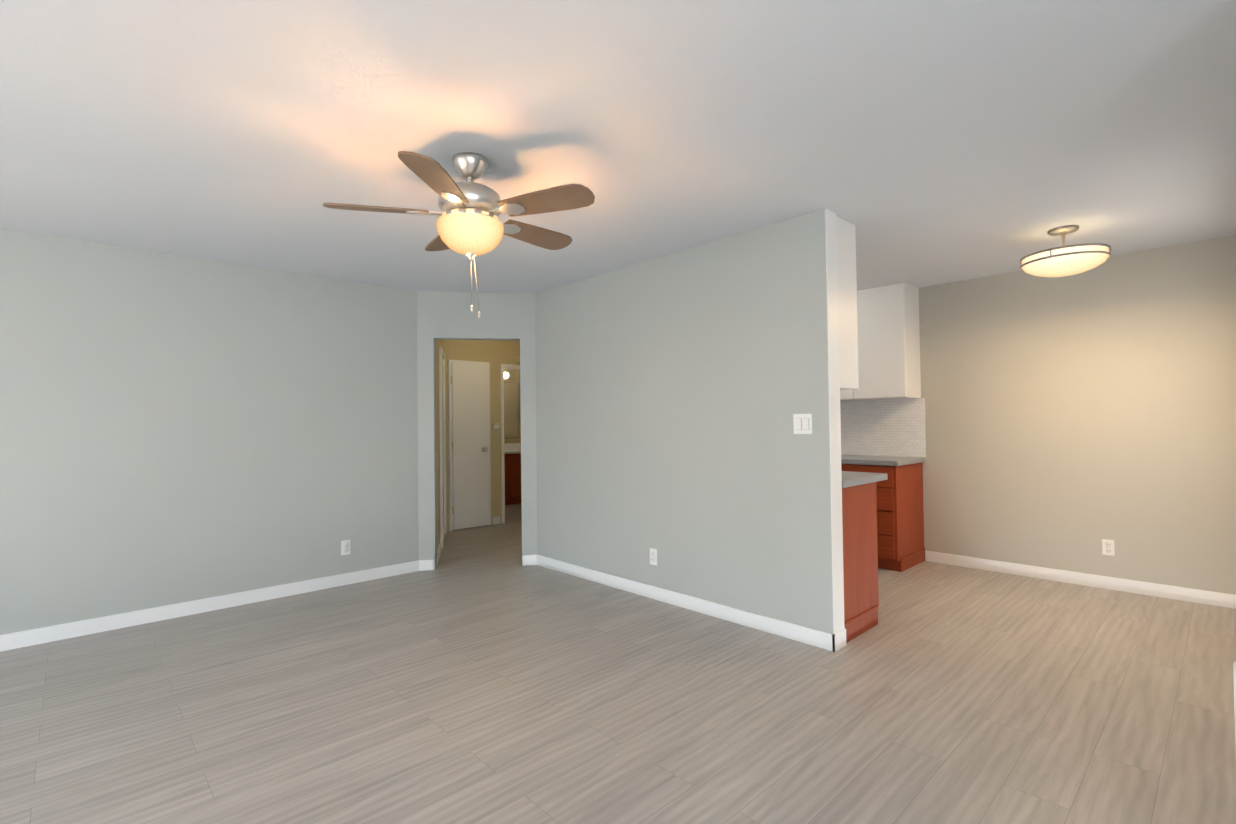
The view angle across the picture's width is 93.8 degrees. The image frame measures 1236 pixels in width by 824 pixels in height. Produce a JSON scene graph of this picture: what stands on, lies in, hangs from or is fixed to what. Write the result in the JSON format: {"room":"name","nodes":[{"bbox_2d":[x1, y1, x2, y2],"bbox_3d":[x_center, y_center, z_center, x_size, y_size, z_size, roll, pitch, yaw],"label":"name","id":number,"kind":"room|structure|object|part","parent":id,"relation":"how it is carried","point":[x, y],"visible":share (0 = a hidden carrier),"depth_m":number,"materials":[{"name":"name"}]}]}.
{"room":"empty living room","nodes":[
{"label":"empty living room","id":0,"kind":"room"},
{"bbox_2d":[0,228,418,634],"bbox_3d":[-3.861,0.152,3.147,5.693,2.440,0.120,0,-1,-43],"label":"wall","id":1,"kind":"structure","parent":0,"point":[175,429],"depth_m":3.94,"materials":[{"name":"paint"}]},
{"bbox_2d":[0,560,418,650],"bbox_3d":[-3.799,1.326,3.079,5.697,0.090,0.013,0,-1,-43],"label":"baseboard","id":2,"kind":"structure","parent":1,"relation":"attached to","point":[15,640],"depth_m":3.91,"materials":[{"name":"white wood"}]},
{"bbox_2d":[341,540,349,554],"bbox_3d":[-2.175,1.082,4.622,0.070,0.114,0.006,0,-1,-43],"label":"outlet","id":3,"kind":"object","parent":1,"relation":"attached to","point":[343,547],"visible":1,"depth_m":4.62,"materials":[{"name":"white plastic"}]},
{"bbox_2d":[436,340,443,550],"bbox_3d":[-1.914,0.179,6.018,0.120,2.440,1.754,0,-1,-14],"label":"wall","id":4,"kind":"structure","parent":0,"point":[439,343],"depth_m":5.69,"materials":[{"name":"paint"}]},
{"bbox_2d":[437,527,444,565],"bbox_3d":[-1.810,1.351,5.916,0.013,0.090,1.514,0,-1,-14],"label":"baseboard","id":5,"kind":"structure","parent":4,"relation":"attached to","point":[439,550],"depth_m":5.67,"materials":[{"name":"white"}]},
{"bbox_2d":[439,347,442,547],"bbox_3d":[-1.821,0.363,5.960,0.027,2.066,0.036,0,-1,-14],"label":"door frame","id":6,"kind":"structure","parent":4,"relation":"attached to","point":[441,445],"depth_m":5.94,"materials":[{"name":"white wood"}]},
{"bbox_2d":[443,359,446,533],"bbox_3d":[-2.024,0.380,6.754,0.027,2.066,0.036,0,-1,-14],"label":"door frame","id":7,"kind":"structure","parent":4,"relation":"attached to","point":[444,429],"depth_m":6.74,"materials":[{"name":"white wood"}]},
{"bbox_2d":[417,291,536,568],"bbox_3d":[-1.238,0.155,5.197,1.053,2.440,0.120,-1,-1,-9],"label":"wall","id":8,"kind":"structure","parent":0,"point":[427,461],"depth_m":5.15,"materials":[{"name":"paint"}]},
{"bbox_2d":[419,559,434,570],"bbox_3d":[-1.665,1.333,5.039,0.137,0.090,0.013,-1,-1,-9],"label":"baseboard","id":9,"kind":"structure","parent":8,"relation":"attached to","point":[424,565],"depth_m":5.03,"materials":[{"name":"white wood"}]},
{"bbox_2d":[522,555,536,565],"bbox_3d":[-0.789,1.325,5.177,0.136,0.090,0.013,-1,-1,-9],"label":"baseboard","id":10,"kind":"structure","parent":8,"relation":"attached to","point":[530,560],"depth_m":5.17,"materials":[{"name":"white wood"}]},
{"bbox_2d":[443,340,519,530],"bbox_3d":[-1.808,0.198,7.191,2.230,2.440,0.120,0,-1,-43],"label":"wall","id":11,"kind":"structure","parent":0,"point":[490,351],"depth_m":7.32,"materials":[{"name":"paint"}]},
{"bbox_2d":[448,360,490,530],"bbox_3d":[-1.812,0.396,7.078,0.552,2.041,0.029,0,-1,-43],"label":"door frame","id":12,"kind":"structure","parent":11,"relation":"attached to","point":[449,443],"depth_m":6.90,"materials":[{"name":"white wood"}]},
{"bbox_2d":[452,363,488,529],"bbox_3d":[-1.802,0.407,7.068,0.480,1.993,0.034,0,-1,-43],"label":"hall door","id":13,"kind":"structure","parent":11,"relation":"in","point":[470,470],"depth_m":7.04,"materials":[{"name":"white wood"}]},
{"bbox_2d":[492,516,499,524],"bbox_3d":[-1.537,1.372,7.320,0.107,0.090,0.013,0,-1,-43],"label":"baseboard","id":14,"kind":"structure","parent":11,"relation":"attached to","point":[496,520],"depth_m":7.31,"materials":[{"name":"white"}]},
{"bbox_2d":[492,423,499,428],"bbox_3d":[-1.546,0.180,7.336,0.100,0.075,0.028,0,-1,-43],"label":"thermostat","id":15,"kind":"object","parent":11,"relation":"attached to","point":[495,425],"visible":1,"depth_m":7.32,"materials":[{"name":"beige plastic"}]},
{"bbox_2d":[500,364,519,522],"bbox_3d":[-1.245,0.402,7.699,0.785,2.036,0.145,0,-1,-43],"label":"door frame","id":16,"kind":"structure","parent":11,"relation":"attached to","point":[502,443],"depth_m":7.39,"materials":[{"name":"white wood"}]},
{"bbox_2d":[504,369,520,443],"bbox_3d":[-2.328,0.240,9.215,2.050,2.440,0.120,0,-1,-43],"label":"wall","id":17,"kind":"structure","parent":0,"point":[515,375],"depth_m":9.73,"materials":[{"name":"paint"}]},
{"bbox_2d":[504,372,511,378],"bbox_3d":[-2.025,-0.602,9.334,0.750,0.120,0.150,0,-1,-43],"label":"vanity light fixture","id":18,"kind":"object","parent":17,"relation":"attached to","point":[507,375],"visible":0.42,"depth_m":9.45,"materials":[{"name":"white glass"}]},
{"bbox_3d":[-1.840,-0.601,9.480,0.110,0.120,0.110,0,-1,-43],"label":"globe","id":19,"kind":"part","parent":18,"relation":"part of"},
{"bbox_2d":[504,381,519,440],"bbox_3d":[-2.067,-0.025,9.376,1.110,0.990,0.014,0,-1,-43],"label":"bathroom mirror","id":20,"kind":"object","parent":17,"relation":"attached to","point":[511,413],"visible":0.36,"depth_m":9.64,"materials":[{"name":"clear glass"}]},
{"bbox_2d":[0,503,1235,823],"bbox_3d":[-1.755,1.409,3.341,9.630,0.120,11.100,0,-1,-43],"label":"floor","id":21,"kind":"structure","parent":0,"point":[480,675],"depth_m":2.55,"materials":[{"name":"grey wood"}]},
{"bbox_2d":[504,443,521,504],"bbox_3d":[-1.869,0.971,9.152,1.175,0.965,0.550,0,-1,-43],"label":"bathroom vanity","id":22,"kind":"object","parent":21,"relation":"on","point":[512,456],"visible":0.25,"depth_m":9.03,"materials":[{"name":"brown wood"}]},
{"bbox_3d":[-1.889,0.997,8.782,0.540,0.640,0.020,0,-1,-43],"label":"door","id":23,"kind":"part","parent":22,"relation":"part of","materials":[{"name":"brown wood"}]},
{"bbox_3d":[-1.485,0.999,9.163,0.530,0.640,0.020,0,-1,-43],"label":"door","id":24,"kind":"part","parent":22,"relation":"part of","materials":[{"name":"brown wood"}]},
{"bbox_2d":[842,483,878,642],"bbox_3d":[1.276,0.876,3.629,0.503,0.880,0.504,0,-1,-43],"label":"base cabinet","id":25,"kind":"object","parent":21,"relation":"on","point":[860,548],"depth_m":3.43,"materials":[{"name":"brown wood"}]},
{"bbox_2d":[841,471,887,486],"bbox_3d":[0.538,0.441,4.491,0.610,0.040,2.796,0,-1,-43],"label":"countertop","id":26,"kind":"structure","parent":25,"relation":"on","point":[849,479],"depth_m":3.51,"materials":[{"name":"grey stone"}]},
{"bbox_2d":[841,463,924,571],"bbox_3d":[2.342,0.889,5.124,0.618,0.880,0.470,0,-1,-43],"label":"base cabinet","id":27,"kind":"object","parent":21,"relation":"on","point":[900,522],"depth_m":4.85,"materials":[{"name":"brown wood"}]},
{"bbox_3d":[2.113,0.543,4.932,0.018,0.170,0.446,0,-1,-43],"label":"drawer","id":28,"kind":"part","parent":27,"relation":"part of","materials":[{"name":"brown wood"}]},
{"bbox_2d":[841,455,924,466],"bbox_3d":[1.679,0.450,5.821,0.630,0.040,2.425,0,-1,-43],"label":"countertop","id":29,"kind":"structure","parent":27,"relation":"on","point":[866,461],"depth_m":4.96,"materials":[{"name":"grey stone"}]},
{"bbox_3d":[2.115,0.731,4.928,0.018,0.185,0.446,0,-1,-43],"label":"drawer","id":30,"kind":"part","parent":27,"relation":"part of","materials":[{"name":"brown wood"}]},
{"bbox_3d":[2.118,0.926,4.925,0.018,0.185,0.446,0,-1,-43],"label":"drawer","id":31,"kind":"part","parent":27,"relation":"part of","materials":[{"name":"brown wood"}]},
{"bbox_3d":[2.120,1.121,4.921,0.018,0.185,0.446,0,-1,-43],"label":"drawer","id":32,"kind":"part","parent":27,"relation":"part of","materials":[{"name":"brown wood"}]},
{"bbox_2d":[1233,661,1235,746],"bbox_3d":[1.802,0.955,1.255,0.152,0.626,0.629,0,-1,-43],"label":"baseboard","id":33,"kind":"structure","parent":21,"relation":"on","point":[1234,672],"depth_m":1.48,"materials":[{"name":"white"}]},
{"bbox_2d":[0,0,1235,293],"bbox_3d":[-1.788,-1.150,3.386,9.630,0.120,11.100,0,-1,-43],"label":"ceiling","id":34,"kind":"structure","parent":0,"point":[924,142],"depth_m":2.29,"materials":[{"name":"paint"}]},
{"bbox_2d":[323,151,594,317],"bbox_3d":[-0.639,-0.764,2.594,1.122,0.706,1.140,0,-1,-43],"label":"ceiling fan","id":35,"kind":"object","parent":34,"relation":"hanging from","point":[469,224],"visible":1,"depth_m":2.46,"materials":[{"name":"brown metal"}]},
{"bbox_3d":[-1.021,-0.868,2.476,0.404,0.042,0.298,0,-1,-43],"label":"blade","id":36,"kind":"part","parent":35,"relation":"part of","materials":[{"name":"brown wood"}]},
{"bbox_3d":[-0.683,-0.877,2.185,0.373,0.042,0.352,0,-1,-43],"label":"blade","id":37,"kind":"part","parent":35,"relation":"part of","materials":[{"name":"brown wood"}]},
{"bbox_3d":[-0.847,-0.863,2.891,0.201,0.042,0.426,0,-1,-43],"label":"blade","id":38,"kind":"part","parent":35,"relation":"part of","materials":[{"name":"brown wood"}]},
{"bbox_3d":[-0.654,-0.939,2.563,0.272,0.140,0.272,0,-1,-43],"label":"motor","id":39,"kind":"part","parent":35,"relation":"part of","materials":[{"name":"silver metal"}]},
{"bbox_3d":[-0.649,-0.576,2.561,0.005,0.205,0.004,0,-1,-43],"label":"chain","id":40,"kind":"part","parent":35,"relation":"part of","materials":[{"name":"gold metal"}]},
{"bbox_3d":[-0.408,-0.869,2.858,0.425,0.042,0.164,0,-1,-43],"label":"blade","id":41,"kind":"part","parent":35,"relation":"part of","materials":[{"name":"brown wood"}]},
{"bbox_3d":[-0.303,-0.878,2.417,0.266,0.042,0.416,0,-1,-43],"label":"blade","id":42,"kind":"part","parent":35,"relation":"part of","materials":[{"name":"brown wood"}]},
{"bbox_2d":[1020,225,1110,276],"bbox_3d":[2.788,-0.999,3.619,0.452,0.287,0.452,0,-1,-43],"label":"ceiling light","id":43,"kind":"object","parent":34,"relation":"hanging from","point":[1064,260],"visible":1,"depth_m":3.51,"materials":[{"name":"white glass"}]},
{"bbox_3d":[2.788,-1.006,3.619,0.018,0.224,0.018,0,-1,-43],"label":"stem","id":44,"kind":"part","parent":43,"relation":"part of","materials":[{"name":"silver metal"}]},
{"bbox_2d":[535,209,832,633],"bbox_3d":[0.260,0.120,4.247,0.125,2.440,2.778,0,-1,-43],"label":"wall","id":45,"kind":"structure","parent":0,"point":[676,391],"depth_m":3.85,"materials":[{"name":"paint"}]},
{"bbox_2d":[650,548,656,564],"bbox_3d":[0.255,1.038,4.153,0.006,0.114,0.070,0,-1,-43],"label":"outlet","id":46,"kind":"object","parent":45,"relation":"attached to","point":[654,556],"visible":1,"depth_m":4.14,"materials":[{"name":"white plastic"}]},
{"bbox_2d":[537,554,835,651],"bbox_3d":[0.228,1.294,4.176,0.013,0.090,2.794,0,-1,-43],"label":"baseboard","id":47,"kind":"structure","parent":45,"relation":"attached to","point":[806,635],"depth_m":3.82,"materials":[{"name":"white wood"}]},
{"bbox_2d":[793,414,811,433],"bbox_3d":[1.056,0.068,3.307,0.006,0.116,0.116,0,-1,-43],"label":"light switch","id":48,"kind":"object","parent":45,"relation":"attached to","point":[802,416],"visible":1,"depth_m":3.31,"materials":[{"name":"white plastic"}]},
{"bbox_2d":[796,418,800,429],"bbox_3d":[1.037,0.068,3.321,0.004,0.066,0.033,0,-1,-43],"label":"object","id":49,"kind":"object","parent":48,"relation":"attached to","point":[798,423],"depth_m":3.32,"materials":[{"name":"white plastic"}]},
{"bbox_2d":[803,418,808,429],"bbox_3d":[1.069,0.067,3.287,0.004,0.066,0.033,0,-1,-43],"label":"switch","id":50,"kind":"object","parent":48,"relation":"attached to","point":[805,423],"depth_m":3.29,"materials":[{"name":"white plastic"}]},
{"bbox_2d":[825,209,844,633],"bbox_3d":[1.214,0.045,3.236,0.125,2.350,0.004,0,-1,-43],"label":"wall end","id":51,"kind":"structure","parent":45,"relation":"attached to","point":[834,422],"depth_m":3.23,"materials":[{"name":"white paint"}]},
{"bbox_2d":[832,629,845,651],"bbox_3d":[1.228,1.264,3.207,0.138,0.090,0.013,0,-1,-43],"label":"baseboard","id":52,"kind":"structure","parent":45,"relation":"attached to","point":[839,639],"depth_m":3.19,"materials":[{"name":"white wood"}]},
{"bbox_2d":[837,217,858,389],"bbox_3d":[0.399,-0.603,4.408,0.288,0.988,2.770,0,-1,-43],"label":"wall cabinet","id":53,"kind":"object","parent":45,"relation":"attached to","point":[847,300],"visible":0.15,"depth_m":3.40,"materials":[{"name":"white wood"}]},
{"bbox_2d":[919,235,1235,594],"bbox_3d":[2.617,0.110,5.379,0.120,2.440,4.630,0,-1,-43],"label":"wall","id":54,"kind":"structure","parent":0,"point":[1072,422],"depth_m":4.32,"materials":[{"name":"paint"}]},
{"bbox_2d":[840,389,855,400],"bbox_3d":[2.109,-0.605,5.574,0.348,0.988,0.460,0,-1,-43],"label":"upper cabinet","id":55,"kind":"object","parent":54,"relation":"attached to","point":[845,395],"depth_m":5.33,"materials":[{"name":"white wood"}]},
{"bbox_3d":[1.989,-0.584,5.461,0.018,0.935,0.454,0,-1,-43],"label":"door","id":56,"kind":"part","parent":55,"relation":"part of","materials":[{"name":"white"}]},
{"bbox_2d":[840,398,925,456],"bbox_3d":[1.904,0.166,6.038,0.008,0.530,2.430,0,-1,-43],"label":"backsplash","id":57,"kind":"structure","parent":54,"relation":"attached to","point":[888,427],"depth_m":5.41,"materials":[{"name":"tile"}]},
{"bbox_2d":[852,282,920,399],"bbox_3d":[2.425,-0.614,5.240,0.348,0.988,0.460,0,-1,-43],"label":"upper cabinet","id":58,"kind":"object","parent":54,"relation":"attached to","point":[888,327],"depth_m":5.09,"materials":[{"name":"white wood"}]},
{"bbox_3d":[2.305,-0.593,5.126,0.018,0.935,0.454,0,-1,-43],"label":"door","id":59,"kind":"part","parent":58,"relation":"part of","materials":[{"name":"white wood"}]},
{"bbox_2d":[925,551,1235,608],"bbox_3d":[3.413,1.258,4.432,0.013,0.090,1.970,0,-1,-43],"label":"baseboard","id":60,"kind":"structure","parent":54,"relation":"attached to","point":[1227,600],"depth_m":4.30,"materials":[{"name":"white wood"}]},
{"bbox_2d":[1102,539,1114,555],"bbox_3d":[3.597,0.992,4.243,0.006,0.114,0.070,0,-1,-43],"label":"outlet","id":61,"kind":"object","parent":54,"relation":"attached to","point":[1111,547],"visible":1,"depth_m":4.24,"materials":[{"name":"white plastic"}]}
]}

